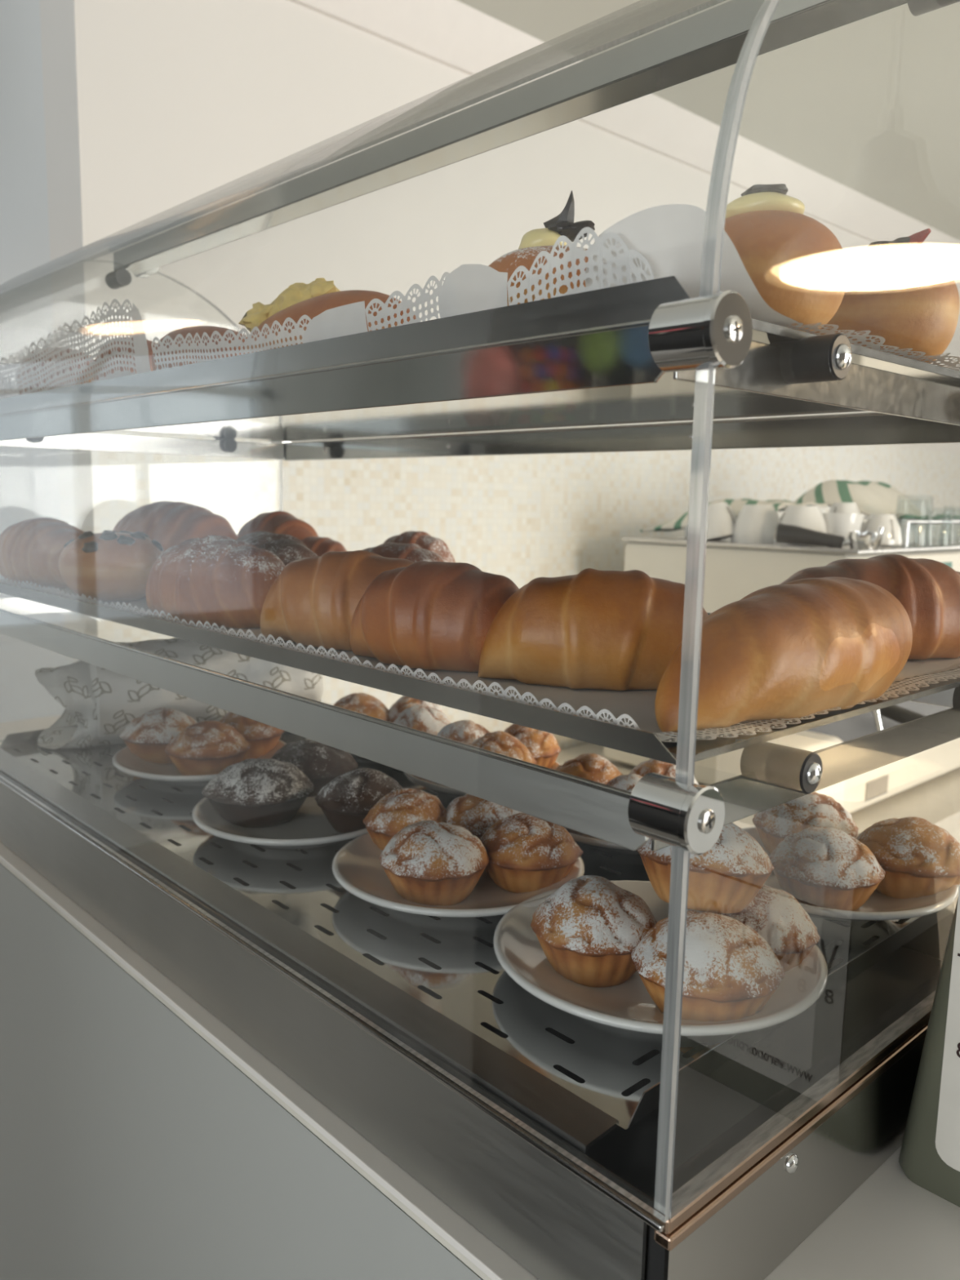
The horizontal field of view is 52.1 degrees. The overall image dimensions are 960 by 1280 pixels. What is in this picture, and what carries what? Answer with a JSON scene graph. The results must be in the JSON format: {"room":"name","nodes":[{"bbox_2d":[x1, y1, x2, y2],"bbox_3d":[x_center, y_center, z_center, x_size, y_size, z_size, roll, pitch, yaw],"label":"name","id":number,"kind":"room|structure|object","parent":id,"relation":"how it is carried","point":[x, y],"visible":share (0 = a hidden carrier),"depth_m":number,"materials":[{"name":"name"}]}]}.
{"room":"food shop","nodes":[
{"label":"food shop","id":0,"kind":"room"},
{"bbox_2d":[0,0,66,723],"bbox_3d":[-1.356,-0.189,2.542,0.133,2.420,1.850,-6,11,-43],"label":"wall","id":1,"kind":"structure","parent":0,"point":[29,485],"depth_m":1.85,"materials":[{"name":"paint"}]},
{"bbox_2d":[39,0,959,749],"bbox_3d":[1.340,-0.298,3.677,5.633,2.420,0.153,-6,11,-43],"label":"wall","id":2,"kind":"structure","parent":0,"point":[152,107],"depth_m":1.96,"materials":[{"name":"paint"}]},
{"bbox_2d":[288,0,959,278],"bbox_3d":[1.437,-1.436,3.432,5.633,0.095,0.070,-6,11,-43],"label":"trim","id":3,"kind":"structure","parent":2,"relation":"attached to","point":[454,34],"depth_m":2.48,"materials":[{"name":"paint"}]},
{"bbox_2d":[457,0,959,240],"bbox_3d":[1.009,-1.286,1.720,8.800,0.080,6.200,-6,11,-43],"label":"ceiling","id":4,"kind":"structure","parent":0,"point":[870,105],"depth_m":2.44,"materials":[{"name":"paint"}]},
{"bbox_3d":[0.959,1.188,2.076,8.800,0.080,6.200,-6,11,-43],"label":"floor","id":5,"kind":"structure","parent":0,"visible":0},
{"bbox_2d":[0,701,959,1279],"bbox_3d":[0.217,0.787,0.794,0.674,1.050,2.550,-6,11,-43],"label":"countertop","id":6,"kind":"structure","parent":5,"relation":"on","point":[142,1137],"depth_m":0.72,"materials":[{"name":"laminate"}]},
{"bbox_2d":[0,0,959,1279],"bbox_3d":[-0.097,-0.086,0.860,0.446,0.645,0.996,-6,11,-43],"label":"display case","id":7,"kind":"object","parent":6,"relation":"on","point":[731,1172],"visible":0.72,"depth_m":0.53,"materials":[{"name":"clear plastic"}]},
{"bbox_2d":[0,724,955,1154],"bbox_3d":[-0.106,0.153,0.891,0.401,0.018,0.891,-6,11,-43],"label":"shelf","id":8,"kind":"object","parent":7,"relation":"in","point":[517,1068],"visible":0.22,"depth_m":0.63,"materials":[{"name":"metal"}]},
{"bbox_2d":[35,637,323,749],"bbox_3d":[-0.352,0.052,1.172,0.328,0.117,0.144,-3,9,-27],"label":"paper bag","id":9,"kind":"object","parent":8,"relation":"on","point":[102,702],"visible":0.5,"depth_m":1.10,"materials":[{"name":"paper"}]},
{"bbox_2d":[112,740,286,786],"bbox_3d":[-0.284,0.126,1.012,0.177,0.022,0.177,-6,11,-43],"label":"plate","id":10,"kind":"object","parent":8,"relation":"on","point":[124,760],"visible":0.32,"depth_m":0.97,"materials":[{"name":"white ceramic"}]},
{"bbox_2d":[119,706,197,764],"bbox_3d":[-0.335,0.098,1.037,0.085,0.054,0.085,5,9,23],"label":"muffin","id":11,"kind":"object","parent":10,"relation":"on","point":[147,736],"visible":0.79,"depth_m":1.01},
{"bbox_2d":[124,740,173,764],"bbox_3d":[-0.335,0.112,1.039,0.081,0.026,0.081,5,9,23],"label":"cup","id":12,"kind":"object","parent":11,"relation":"on","point":[151,751],"depth_m":1.01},
{"bbox_2d":[164,720,250,775],"bbox_3d":[-0.273,0.107,0.986,0.083,0.053,0.083,-2,9,-24],"label":"muffin","id":13,"kind":"object","parent":10,"relation":"on","point":[203,747],"visible":0.94,"depth_m":0.96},
{"bbox_2d":[168,751,246,775],"bbox_3d":[-0.274,0.121,0.988,0.079,0.025,0.079,-2,9,-24],"label":"cup","id":14,"kind":"object","parent":13,"relation":"on","point":[187,762],"depth_m":0.96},
{"bbox_2d":[218,711,284,760],"bbox_3d":[-0.249,0.097,1.054,0.075,0.056,0.076,4,9,19],"label":"muffin","id":15,"kind":"object","parent":10,"relation":"on","point":[262,738],"visible":0.43,"depth_m":1.03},
{"bbox_2d":[241,733,281,760],"bbox_3d":[-0.249,0.112,1.056,0.072,0.026,0.072,4,9,19],"label":"cup","id":16,"kind":"object","parent":15,"relation":"on","point":[260,744],"depth_m":1.03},
{"bbox_2d":[191,796,368,849],"bbox_3d":[-0.156,0.152,0.847,0.177,0.022,0.177,-6,11,-43],"label":"plate","id":17,"kind":"object","parent":8,"relation":"on","point":[309,828],"visible":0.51,"depth_m":0.81,"materials":[{"name":"white ceramic"}]},
{"bbox_2d":[201,758,314,827],"bbox_3d":[-0.193,0.129,0.854,0.095,0.052,0.096,-1,9,-16],"label":"muffin","id":18,"kind":"object","parent":17,"relation":"on","point":[251,793],"visible":1,"depth_m":0.82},
{"bbox_2d":[208,795,308,827],"bbox_3d":[-0.193,0.142,0.856,0.091,0.025,0.091,-1,9,-16],"label":"cup","id":19,"kind":"object","parent":18,"relation":"on","point":[242,811],"depth_m":0.82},
{"bbox_2d":[270,739,358,796],"bbox_3d":[-0.160,0.119,0.931,0.088,0.050,0.088,-2,9,-20],"label":"muffin","id":20,"kind":"object","parent":17,"relation":"on","point":[322,763],"visible":0.64,"depth_m":0.91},
{"bbox_2d":[307,777,334,796],"bbox_3d":[-0.160,0.132,0.933,0.084,0.024,0.084,-2,9,-20],"label":"cup","id":21,"kind":"object","parent":20,"relation":"on","point":[318,783],"depth_m":0.90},
{"bbox_2d":[314,768,402,832],"bbox_3d":[-0.100,0.134,0.834,0.080,0.050,0.080,5,9,27],"label":"muffin","id":22,"kind":"object","parent":17,"relation":"on","point":[346,800],"visible":0.79,"depth_m":0.81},
{"bbox_2d":[320,808,366,832],"bbox_3d":[-0.101,0.147,0.836,0.076,0.024,0.076,5,9,27],"label":"cup","id":23,"kind":"object","parent":22,"relation":"on","point":[342,820],"depth_m":0.80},
{"bbox_2d":[304,737,377,763],"bbox_3d":[-0.115,0.116,1.104,0.161,0.022,0.161,-6,11,-43],"label":"plate","id":24,"kind":"object","parent":8,"relation":"on","point":[358,759],"visible":0.02,"depth_m":1.06,"materials":[{"name":"white ceramic"}]},
{"bbox_2d":[333,692,389,721],"bbox_3d":[-0.139,0.089,1.126,0.080,0.056,0.080,7,10,37],"label":"muffin","id":25,"kind":"object","parent":24,"relation":"on","point":[362,703],"visible":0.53,"depth_m":1.11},
{"bbox_2d":[388,695,443,723],"bbox_3d":[-0.075,0.089,1.131,0.071,0.056,0.072,0,8,-9],"label":"muffin","id":26,"kind":"object","parent":24,"relation":"on","point":[403,703],"visible":0.26,"depth_m":1.11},
{"bbox_2d":[393,704,451,735],"bbox_3d":[-0.063,0.098,1.075,0.071,0.056,0.072,0,8,-5],"label":"muffin","id":27,"kind":"object","parent":24,"relation":"on","point":[422,717],"visible":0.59,"depth_m":1.05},
{"bbox_2d":[332,832,584,917],"bbox_3d":[-0.016,0.172,0.727,0.185,0.022,0.185,-6,11,-43],"label":"plate","id":28,"kind":"object","parent":8,"relation":"on","point":[357,867],"visible":0.39,"depth_m":0.69,"materials":[{"name":"white ceramic"}]},
{"bbox_2d":[363,788,446,850],"bbox_3d":[-0.057,0.143,0.778,0.071,0.052,0.072,-1,8,-12],"label":"muffin","id":29,"kind":"object","parent":28,"relation":"on","point":[401,808],"visible":0.71,"depth_m":0.76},
{"bbox_2d":[364,825,392,850],"bbox_3d":[-0.057,0.156,0.780,0.069,0.024,0.069,-1,8,-12],"label":"cup","id":30,"kind":"object","parent":29,"relation":"on","point":[380,835],"depth_m":0.75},
{"bbox_2d":[378,820,489,906],"bbox_3d":[-0.032,0.154,0.695,0.079,0.053,0.079,0,8,-8],"label":"muffin","id":31,"kind":"object","parent":28,"relation":"on","point":[426,862],"visible":1,"depth_m":0.67,"materials":[{"name":"food"}]},
{"bbox_2d":[383,866,485,906],"bbox_3d":[-0.032,0.168,0.697,0.076,0.026,0.076,0,8,-8],"label":"cup","id":32,"kind":"object","parent":31,"relation":"on","point":[429,886],"depth_m":0.67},
{"bbox_2d":[445,793,522,838],"bbox_3d":[0.005,0.141,0.780,0.074,0.056,0.074,6,10,31],"label":"muffin","id":33,"kind":"object","parent":28,"relation":"on","point":[476,815],"visible":0.25,"depth_m":0.76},
{"bbox_2d":[479,813,582,893],"bbox_3d":[0.035,0.153,0.721,0.079,0.050,0.080,7,10,35],"label":"muffin","id":34,"kind":"object","parent":28,"relation":"on","point":[526,853],"visible":0.9,"depth_m":0.70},
{"bbox_2d":[484,859,577,893],"bbox_3d":[0.035,0.166,0.723,0.076,0.024,0.076,7,10,35],"label":"cup","id":35,"kind":"object","parent":34,"relation":"on","point":[515,876],"depth_m":0.69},
{"bbox_2d":[403,760,562,798],"bbox_3d":[0.004,0.137,0.978,0.161,0.022,0.161,-6,11,-43],"label":"plate","id":36,"kind":"object","parent":8,"relation":"on","point":[447,791],"visible":0.09,"depth_m":0.92,"materials":[{"name":"white ceramic"}]},
{"bbox_2d":[436,720,489,745],"bbox_3d":[-0.016,0.109,1.003,0.072,0.056,0.072,1,8,-1],"label":"muffin","id":37,"kind":"object","parent":36,"relation":"on","point":[464,731],"visible":0.4,"depth_m":0.98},
{"bbox_2d":[470,730,537,764],"bbox_3d":[0.016,0.116,0.947,0.076,0.058,0.075,-7,11,-44],"label":"muffin","id":38,"kind":"object","parent":36,"relation":"on","point":[500,742],"visible":0.4,"depth_m":0.93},
{"bbox_2d":[504,723,560,768],"bbox_3d":[0.048,0.110,1.001,0.070,0.056,0.070,8,11,41],"label":"muffin","id":39,"kind":"object","parent":36,"relation":"on","point":[544,748],"visible":0.41,"depth_m":0.98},
{"bbox_2d":[534,754,558,768],"bbox_3d":[0.048,0.125,1.003,0.067,0.027,0.067,8,11,41],"label":"cup","id":40,"kind":"object","parent":39,"relation":"attached to","point":[548,761],"depth_m":0.98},
{"bbox_2d":[564,826,639,854],"bbox_3d":[0.126,0.158,0.848,0.165,0.022,0.165,-6,11,-43],"label":"plate","id":41,"kind":"object","parent":8,"relation":"on","point":[587,840],"visible":0.09,"depth_m":0.78,"materials":[{"name":"white ceramic"}]},
{"bbox_2d":[554,753,622,784],"bbox_3d":[0.096,0.129,0.877,0.076,0.057,0.076,-6,11,-40],"label":"muffin","id":42,"kind":"object","parent":41,"relation":"on","point":[595,767],"visible":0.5,"depth_m":0.86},
{"bbox_2d":[606,773,642,791],"bbox_3d":[0.125,0.138,0.813,0.072,0.057,0.072,2,8,7],"label":"muffin","id":43,"kind":"object","parent":41,"relation":"on","point":[625,782],"visible":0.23,"depth_m":0.80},
{"bbox_2d":[628,758,697,784],"bbox_3d":[0.161,0.131,0.876,0.069,0.056,0.070,2,8,3],"label":"muffin","id":44,"kind":"object","parent":41,"relation":"on","point":[651,766],"visible":0.21,"depth_m":0.86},
{"bbox_2d":[493,880,827,1035],"bbox_3d":[0.106,0.194,0.597,0.197,0.022,0.197,-6,11,-43],"label":"plate","id":45,"kind":"object","parent":8,"relation":"on","point":[628,1005],"visible":0.43,"depth_m":0.55,"materials":[{"name":"white ceramic"}]},
{"bbox_2d":[530,875,657,987],"bbox_3d":[0.069,0.170,0.588,0.077,0.056,0.077,1,8,0],"label":"muffin","id":46,"kind":"object","parent":45,"relation":"on","point":[588,930],"visible":0.97,"depth_m":0.56,"materials":[{"name":"food"}]},
{"bbox_2d":[631,910,784,1021],"bbox_3d":[0.125,0.179,0.545,0.083,0.054,0.084,9,11,42],"label":"muffin","id":47,"kind":"object","parent":45,"relation":"on","point":[731,972],"visible":0.87,"depth_m":0.52,"materials":[{"name":"food"}]},
{"bbox_2d":[636,822,773,913],"bbox_3d":[0.132,0.131,0.579,0.079,0.056,0.077,2,8,3],"label":"muffin","id":48,"kind":"object","parent":47,"relation":"on","point":[726,878],"visible":0.54,"depth_m":0.55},
{"bbox_2d":[640,854,771,913],"bbox_3d":[0.131,0.142,0.578,0.076,0.025,0.076,7,-2,-4],"label":"cup","id":49,"kind":"object","parent":48,"relation":"on","point":[717,883],"depth_m":0.55,"materials":[{"name":"paper"}]},
{"bbox_2d":[633,962,779,1021],"bbox_3d":[0.126,0.193,0.547,0.080,0.026,0.080,9,11,42],"label":"cup","id":50,"kind":"object","parent":47,"relation":"on","point":[707,996],"depth_m":0.51,"materials":[{"name":"paper"}]},
{"bbox_2d":[715,884,820,972],"bbox_3d":[0.171,0.174,0.599,0.070,0.049,0.070,8,10,38],"label":"muffin","id":51,"kind":"object","parent":45,"relation":"on","point":[776,915],"visible":0.49,"depth_m":0.58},
{"bbox_2d":[775,945,813,972],"bbox_3d":[0.171,0.187,0.601,0.067,0.023,0.067,8,10,38],"label":"cup","id":52,"kind":"object","parent":51,"relation":"on","point":[789,957],"depth_m":0.57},
{"bbox_2d":[742,826,959,920],"bbox_3d":[0.248,0.171,0.704,0.171,0.022,0.171,-6,11,-43],"label":"plate","id":53,"kind":"object","parent":8,"relation":"on","point":[878,907],"visible":0.3,"depth_m":0.65,"materials":[{"name":"white ceramic"}]},
{"bbox_2d":[751,791,858,853],"bbox_3d":[0.249,0.141,0.753,0.078,0.053,0.078,3,8,15],"label":"muffin","id":54,"kind":"object","parent":53,"relation":"on","point":[774,824],"visible":0.44,"depth_m":0.73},
{"bbox_2d":[755,826,784,853],"bbox_3d":[0.249,0.155,0.755,0.075,0.025,0.075,3,8,15],"label":"cup","id":55,"kind":"object","parent":54,"relation":"on","point":[771,837],"depth_m":0.74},
{"bbox_2d":[768,826,885,911],"bbox_3d":[0.236,0.154,0.671,0.076,0.051,0.076,-3,9,-28],"label":"muffin","id":56,"kind":"object","parent":53,"relation":"on","point":[824,867],"visible":0.95,"depth_m":0.65,"materials":[{"name":"food"}]},
{"bbox_2d":[773,868,880,911],"bbox_3d":[0.236,0.167,0.673,0.073,0.024,0.073,-3,9,-28],"label":"cup","id":57,"kind":"object","parent":56,"relation":"on","point":[843,889],"depth_m":0.64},
{"bbox_2d":[856,817,959,898],"bbox_3d":[0.305,0.151,0.694,0.080,0.052,0.080,-4,10,-32],"label":"muffin","id":58,"kind":"object","parent":53,"relation":"on","point":[918,857],"visible":0.86,"depth_m":0.67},
{"bbox_2d":[875,869,959,898],"bbox_3d":[0.304,0.165,0.695,0.077,0.025,0.077,-4,10,-32],"label":"cup","id":59,"kind":"object","parent":58,"relation":"on","point":[896,883],"depth_m":0.66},
{"bbox_2d":[0,275,959,442],"bbox_3d":[-0.095,-0.202,0.843,0.398,0.016,0.950,-6,11,-43],"label":"shelf","id":60,"kind":"object","parent":7,"relation":"attached to","point":[668,399],"visible":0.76,"depth_m":0.66,"materials":[{"name":"metal"}]},
{"bbox_2d":[0,298,151,398],"bbox_3d":[-0.361,-0.249,0.913,0.096,0.075,0.445,-6,11,-43],"label":"lace doily","id":61,"kind":"object","parent":60,"relation":"on","point":[141,361],"visible":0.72,"depth_m":0.81,"materials":[{"name":"paper"}]},
{"bbox_2d":[17,346,94,394],"bbox_3d":[-0.427,-0.262,1.004,0.084,0.070,0.101,-6,11,-43],"label":"bun","id":62,"kind":"object","parent":61,"relation":"on","point":[68,349],"visible":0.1,"depth_m":0.96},
{"bbox_2d":[93,337,156,380],"bbox_3d":[-0.321,-0.246,0.913,0.072,0.068,0.072,-6,11,-43],"label":"bun","id":63,"kind":"object","parent":60,"relation":"on","point":[148,342],"visible":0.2,"depth_m":0.88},
{"bbox_2d":[151,315,311,370],"bbox_3d":[-0.124,-0.191,0.667,0.098,0.040,0.238,-6,11,-43],"label":"lace doily","id":64,"kind":"object","parent":60,"relation":"on","point":[297,331],"visible":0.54,"depth_m":0.64,"materials":[{"name":"paper"}]},
{"bbox_2d":[151,325,247,370],"bbox_3d":[-0.220,-0.221,0.791,0.080,0.058,0.108,-6,11,-43],"label":"bun","id":65,"kind":"object","parent":64,"relation":"on","point":[209,330],"visible":0.16,"depth_m":0.75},
{"bbox_2d":[302,271,448,343],"bbox_3d":[-0.020,-0.172,0.559,0.107,0.038,0.140,-6,11,-43],"label":"lace doily","id":66,"kind":"object","parent":60,"relation":"on","point":[348,319],"visible":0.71,"depth_m":0.52,"materials":[{"name":"paper"}]},
{"bbox_2d":[238,277,415,354],"bbox_3d":[-0.103,-0.211,0.674,0.167,0.076,0.072,8,11,40],"label":"roll","id":67,"kind":"object","parent":66,"relation":"on","point":[313,299],"visible":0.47,"depth_m":0.66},
{"bbox_2d":[438,226,653,318],"bbox_3d":[0.065,-0.160,0.471,0.113,0.041,0.130,-6,11,-43],"label":"lace doily","id":68,"kind":"object","parent":60,"relation":"on","point":[468,288],"visible":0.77,"depth_m":0.43,"materials":[{"name":"paper"}]},
{"bbox_2d":[488,190,595,306],"bbox_3d":[0.041,-0.196,0.540,0.094,0.092,0.094,-6,11,-43],"label":"bun","id":69,"kind":"object","parent":68,"relation":"on","point":[533,242],"visible":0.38,"depth_m":0.52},
{"bbox_2d":[584,204,959,371],"bbox_3d":[0.145,-0.175,0.577,0.364,0.044,0.239,-6,11,-43],"label":"lace doily","id":70,"kind":"object","parent":60,"relation":"on","point":[670,237],"visible":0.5,"depth_m":0.39,"materials":[{"name":"paper"}]},
{"bbox_2d":[724,183,846,333],"bbox_3d":[0.129,-0.171,0.450,0.074,0.070,0.074,-1,8,-13],"label":"bun","id":71,"kind":"object","parent":70,"relation":"on","point":[797,264],"visible":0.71,"depth_m":0.42,"materials":[{"name":"food"}]},
{"bbox_2d":[815,228,959,364],"bbox_3d":[0.224,-0.185,0.546,0.080,0.074,0.080,-6,11,-43],"label":"bun","id":72,"kind":"object","parent":70,"relation":"on","point":[904,300],"visible":0.71,"depth_m":0.51,"materials":[{"name":"orange food"}]},
{"bbox_2d":[0,579,959,764],"bbox_3d":[-0.099,-0.027,0.868,0.398,0.012,0.950,-6,11,-43],"label":"shelf","id":73,"kind":"object","parent":7,"relation":"in","point":[624,739],"visible":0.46,"depth_m":0.50,"materials":[{"name":"metal"}]},
{"bbox_2d":[0,576,146,606],"bbox_3d":[-0.302,-0.066,1.073,0.374,0.015,0.298,-6,11,-43],"label":"lace doily","id":74,"kind":"object","parent":73,"relation":"on","point":[62,592],"visible":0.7,"depth_m":0.91,"materials":[{"name":"paper"}]},
{"bbox_2d":[0,517,84,587],"bbox_3d":[-0.463,-0.094,1.044,0.154,0.072,0.082,5,9,27],"label":"croissant","id":75,"kind":"object","parent":74,"relation":"on","point":[31,549],"visible":0.6,"depth_m":1.01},
{"bbox_2d":[58,529,163,601],"bbox_3d":[-0.342,-0.069,0.918,0.095,0.066,0.096,-6,11,-43],"label":"croissant","id":76,"kind":"object","parent":74,"relation":"on","point":[107,566],"visible":0.95,"depth_m":0.88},
{"bbox_2d":[112,501,239,551],"bbox_3d":[-0.367,-0.120,1.171,0.228,0.091,0.104,5,9,27],"label":"croissant","id":77,"kind":"object","parent":74,"relation":"on","point":[170,523],"visible":0.33,"depth_m":1.12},
{"bbox_2d":[237,511,318,540],"bbox_3d":[-0.251,-0.118,1.208,0.137,0.082,0.085,7,10,37],"label":"croissant","id":78,"kind":"object","parent":74,"relation":"on","point":[276,522],"visible":0.21,"depth_m":1.18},
{"bbox_2d":[82,595,297,647],"bbox_3d":[-0.108,-0.032,0.867,0.374,0.015,0.288,-6,11,-43],"label":"lace doily","id":79,"kind":"object","parent":73,"relation":"on","point":[245,633],"visible":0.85,"depth_m":0.73,"materials":[{"name":"paper"}]},
{"bbox_2d":[146,535,284,628],"bbox_3d":[-0.205,-0.047,0.768,0.139,0.069,0.087,7,10,35],"label":"croissant","id":80,"kind":"object","parent":79,"relation":"on","point":[221,580],"visible":0.7,"depth_m":0.73,"materials":[{"name":"food"}]},
{"bbox_2d":[236,531,318,565],"bbox_3d":[-0.195,-0.066,0.903,0.080,0.067,0.164,-5,10,-38],"label":"croissant","id":81,"kind":"object","parent":79,"relation":"on","point":[287,548],"visible":0.18,"depth_m":0.87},
{"bbox_2d":[301,536,346,556],"bbox_3d":[-0.191,-0.095,1.158,0.084,0.053,0.061,4,9,17],"label":"croissant","id":82,"kind":"object","parent":79,"relation":"on","point":[318,545],"visible":0.16,"depth_m":1.14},
{"bbox_2d":[363,542,445,562],"bbox_3d":[-0.077,-0.062,0.921,0.131,0.058,0.068,6,9,29],"label":"croissant","id":83,"kind":"object","parent":79,"relation":"on","point":[414,553],"visible":0.18,"depth_m":0.90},
{"bbox_2d":[383,530,455,562],"bbox_3d":[-0.072,-0.086,1.071,0.109,0.065,0.069,7,10,37],"label":"croissant","id":84,"kind":"object","parent":79,"relation":"on","point":[437,545],"visible":0.24,"depth_m":1.05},
{"bbox_2d":[248,633,959,742],"bbox_3d":[0.103,0.005,0.643,0.374,0.015,0.348,-6,11,-43],"label":"lace doily","id":85,"kind":"object","parent":73,"relation":"on","point":[632,708],"visible":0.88,"depth_m":0.51,"materials":[{"name":"paper"}]},
{"bbox_2d":[260,550,414,650],"bbox_3d":[-0.085,-0.028,0.662,0.149,0.066,0.077,4,9,17],"label":"croissant","id":86,"kind":"object","parent":85,"relation":"on","point":[313,601],"visible":0.58,"depth_m":0.64,"materials":[{"name":"food"}]},
{"bbox_2d":[350,560,519,671],"bbox_3d":[-0.024,-0.016,0.594,0.131,0.063,0.073,5,9,25],"label":"croissant","id":87,"kind":"object","parent":85,"relation":"on","point":[424,615],"visible":0.82,"depth_m":0.57,"materials":[{"name":"food"}]},
{"bbox_2d":[477,568,708,690],"bbox_3d":[0.069,-0.008,0.546,0.140,0.064,0.078,2,8,4],"label":"croissant","id":88,"kind":"object","parent":85,"relation":"on","point":[590,628],"visible":0.84,"depth_m":0.52,"materials":[{"name":"food"}]},
{"bbox_2d":[654,577,912,735],"bbox_3d":[0.176,-0.001,0.516,0.080,0.064,0.262,8,11,39],"label":"croissant","id":89,"kind":"object","parent":85,"relation":"on","point":[802,647],"visible":0.97,"depth_m":0.45,"materials":[{"name":"food"}]},
{"bbox_2d":[779,554,959,659],"bbox_3d":[0.275,-0.024,0.668,0.185,0.070,0.079,0,8,-6],"label":"croissant","id":90,"kind":"object","parent":85,"relation":"on","point":[928,590],"visible":0.45,"depth_m":0.64,"materials":[{"name":"food"}]},
{"bbox_2d":[898,884,959,1207],"bbox_3d":[0.388,0.206,0.468,0.154,0.200,0.306,-6,11,-43],"label":"box","id":91,"kind":"object","parent":6,"relation":"on","point":[929,1157],"visible":1,"depth_m":0.52,"materials":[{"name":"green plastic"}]},
{"bbox_2d":[555,742,959,884],"bbox_3d":[1.610,0.596,3.332,4.250,0.760,0.910,-6,11,-43],"label":"countertop","id":92,"kind":"structure","parent":5,"relation":"on","point":[936,800],"depth_m":2.20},
{"bbox_2d":[555,742,959,833],"bbox_3d":[1.617,0.239,3.281,4.250,0.040,0.910,-6,11,-43],"label":"countertop","id":93,"kind":"structure","parent":92,"relation":"on","point":[936,800],"depth_m":2.20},
{"bbox_2d":[603,515,959,826],"bbox_3d":[0.893,0.007,2.462,1.220,0.625,0.734,-6,11,-43],"label":"espresso machine","id":94,"kind":"object","parent":92,"relation":"on","point":[734,571],"visible":0.17,"depth_m":2.21,"materials":[{"name":"beige metal"}]},
{"bbox_2d":[684,502,737,540],"bbox_3d":[0.547,-0.271,2.278,0.128,0.097,0.105,2,8,3],"label":"coffee cup","id":95,"kind":"object","parent":94,"relation":"on","point":[722,518],"visible":0.53,"depth_m":2.24,"materials":[{"name":"white ceramic"}]},
{"bbox_2d":[640,498,830,532],"bbox_3d":[0.635,-0.308,2.437,0.340,0.089,0.325,-6,11,-43],"label":"striped towel","id":96,"kind":"object","parent":94,"relation":"on","point":[681,522],"visible":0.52,"depth_m":2.38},
{"bbox_2d":[730,504,781,543],"bbox_3d":[0.641,-0.266,2.242,0.133,0.085,0.115,-3,9,-29],"label":"coffee cup","id":97,"kind":"object","parent":94,"relation":"on","point":[754,523],"visible":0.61,"depth_m":2.20,"materials":[{"name":"white ceramic"}]},
{"bbox_2d":[603,737,959,813],"bbox_3d":[0.911,0.244,2.589,1.060,0.090,0.630,-6,11,-43],"label":"drip tray","id":98,"kind":"object","parent":94,"relation":"on","point":[861,791],"depth_m":2.23,"materials":[{"name":"metal"}]},
{"bbox_2d":[622,515,959,554],"bbox_3d":[0.930,-0.284,2.534,1.020,0.069,0.610,-6,11,-43],"label":"rail","id":99,"kind":"object","parent":94,"relation":"on","point":[724,546],"depth_m":2.22,"materials":[{"name":"metal"}]},
{"bbox_2d":[773,505,826,546],"bbox_3d":[0.712,-0.253,2.166,0.115,0.085,0.133,5,9,25],"label":"coffee cup","id":100,"kind":"object","parent":94,"relation":"on","point":[811,517],"visible":0.59,"depth_m":2.12,"materials":[{"name":"white ceramic"}]},
{"bbox_2d":[773,523,884,551],"bbox_3d":[0.736,-0.216,2.067,0.222,0.053,0.072,6,9,29],"label":"portafilter","id":101,"kind":"object","parent":94,"relation":"on","point":[784,533],"visible":0.87,"depth_m":2.05,"materials":[{"name":"black plastic"}]},
{"bbox_2d":[842,525,884,551],"bbox_3d":[0.801,-0.210,2.032,0.068,0.053,0.089,-6,11,-43],"label":"basket","id":102,"kind":"object","parent":101,"relation":"on","point":[855,540],"depth_m":2.01,"materials":[{"name":"silver metal"}]},
{"bbox_2d":[822,512,864,538],"bbox_3d":[0.793,-0.246,2.173,0.092,0.068,0.107,-3,9,-26],"label":"coffee cup","id":103,"kind":"object","parent":94,"relation":"on","point":[837,524],"visible":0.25,"depth_m":2.13,"materials":[{"name":"white ceramic"}]},
{"bbox_2d":[828,502,862,530],"bbox_3d":[0.832,-0.284,2.248,0.083,0.061,0.096,1,8,0],"label":"coffee cup","id":104,"kind":"object","parent":94,"relation":"on","point":[837,508],"visible":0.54,"depth_m":2.21,"materials":[{"name":"white ceramic"}]},
{"bbox_2d":[778,480,959,519],"bbox_3d":[0.995,-0.358,2.500,0.321,0.099,0.330,-6,11,-43],"label":"striped towel","id":105,"kind":"object","parent":94,"relation":"on","point":[870,497],"visible":0.87,"depth_m":2.46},
{"bbox_2d":[862,513,902,545],"bbox_3d":[0.893,-0.249,2.204,0.105,0.067,0.090,4,9,20],"label":"coffee cup","id":106,"kind":"object","parent":94,"relation":"on","point":[891,535],"visible":0.59,"depth_m":2.17,"materials":[{"name":"white ceramic"}]},
{"bbox_2d":[837,706,950,742],"bbox_3d":[1.071,0.222,2.414,0.980,0.008,0.155,-6,11,-43],"label":"grille","id":107,"kind":"object","parent":94,"relation":"attached to","point":[868,727],"depth_m":2.41,"materials":[{"name":"metal"}]},
{"bbox_2d":[888,513,918,542],"bbox_3d":[1.013,-0.271,2.380,0.092,0.068,0.107,1,8,0],"label":"coffee cup","id":108,"kind":"object","parent":94,"relation":"on","point":[913,535],"visible":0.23,"depth_m":2.34,"materials":[{"name":"white ceramic"}]},
{"bbox_2d":[895,495,933,545],"bbox_3d":[1.014,-0.281,2.296,0.090,0.112,0.090,-6,11,-43],"label":"glass tumbler","id":109,"kind":"object","parent":94,"relation":"on","point":[931,495],"visible":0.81,"depth_m":2.28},
{"bbox_2d":[922,507,954,544],"bbox_3d":[1.100,-0.273,2.351,0.068,0.086,0.068,-6,11,-43],"label":"glass tumbler","id":110,"kind":"object","parent":94,"relation":"on","point":[953,508],"visible":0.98,"depth_m":2.35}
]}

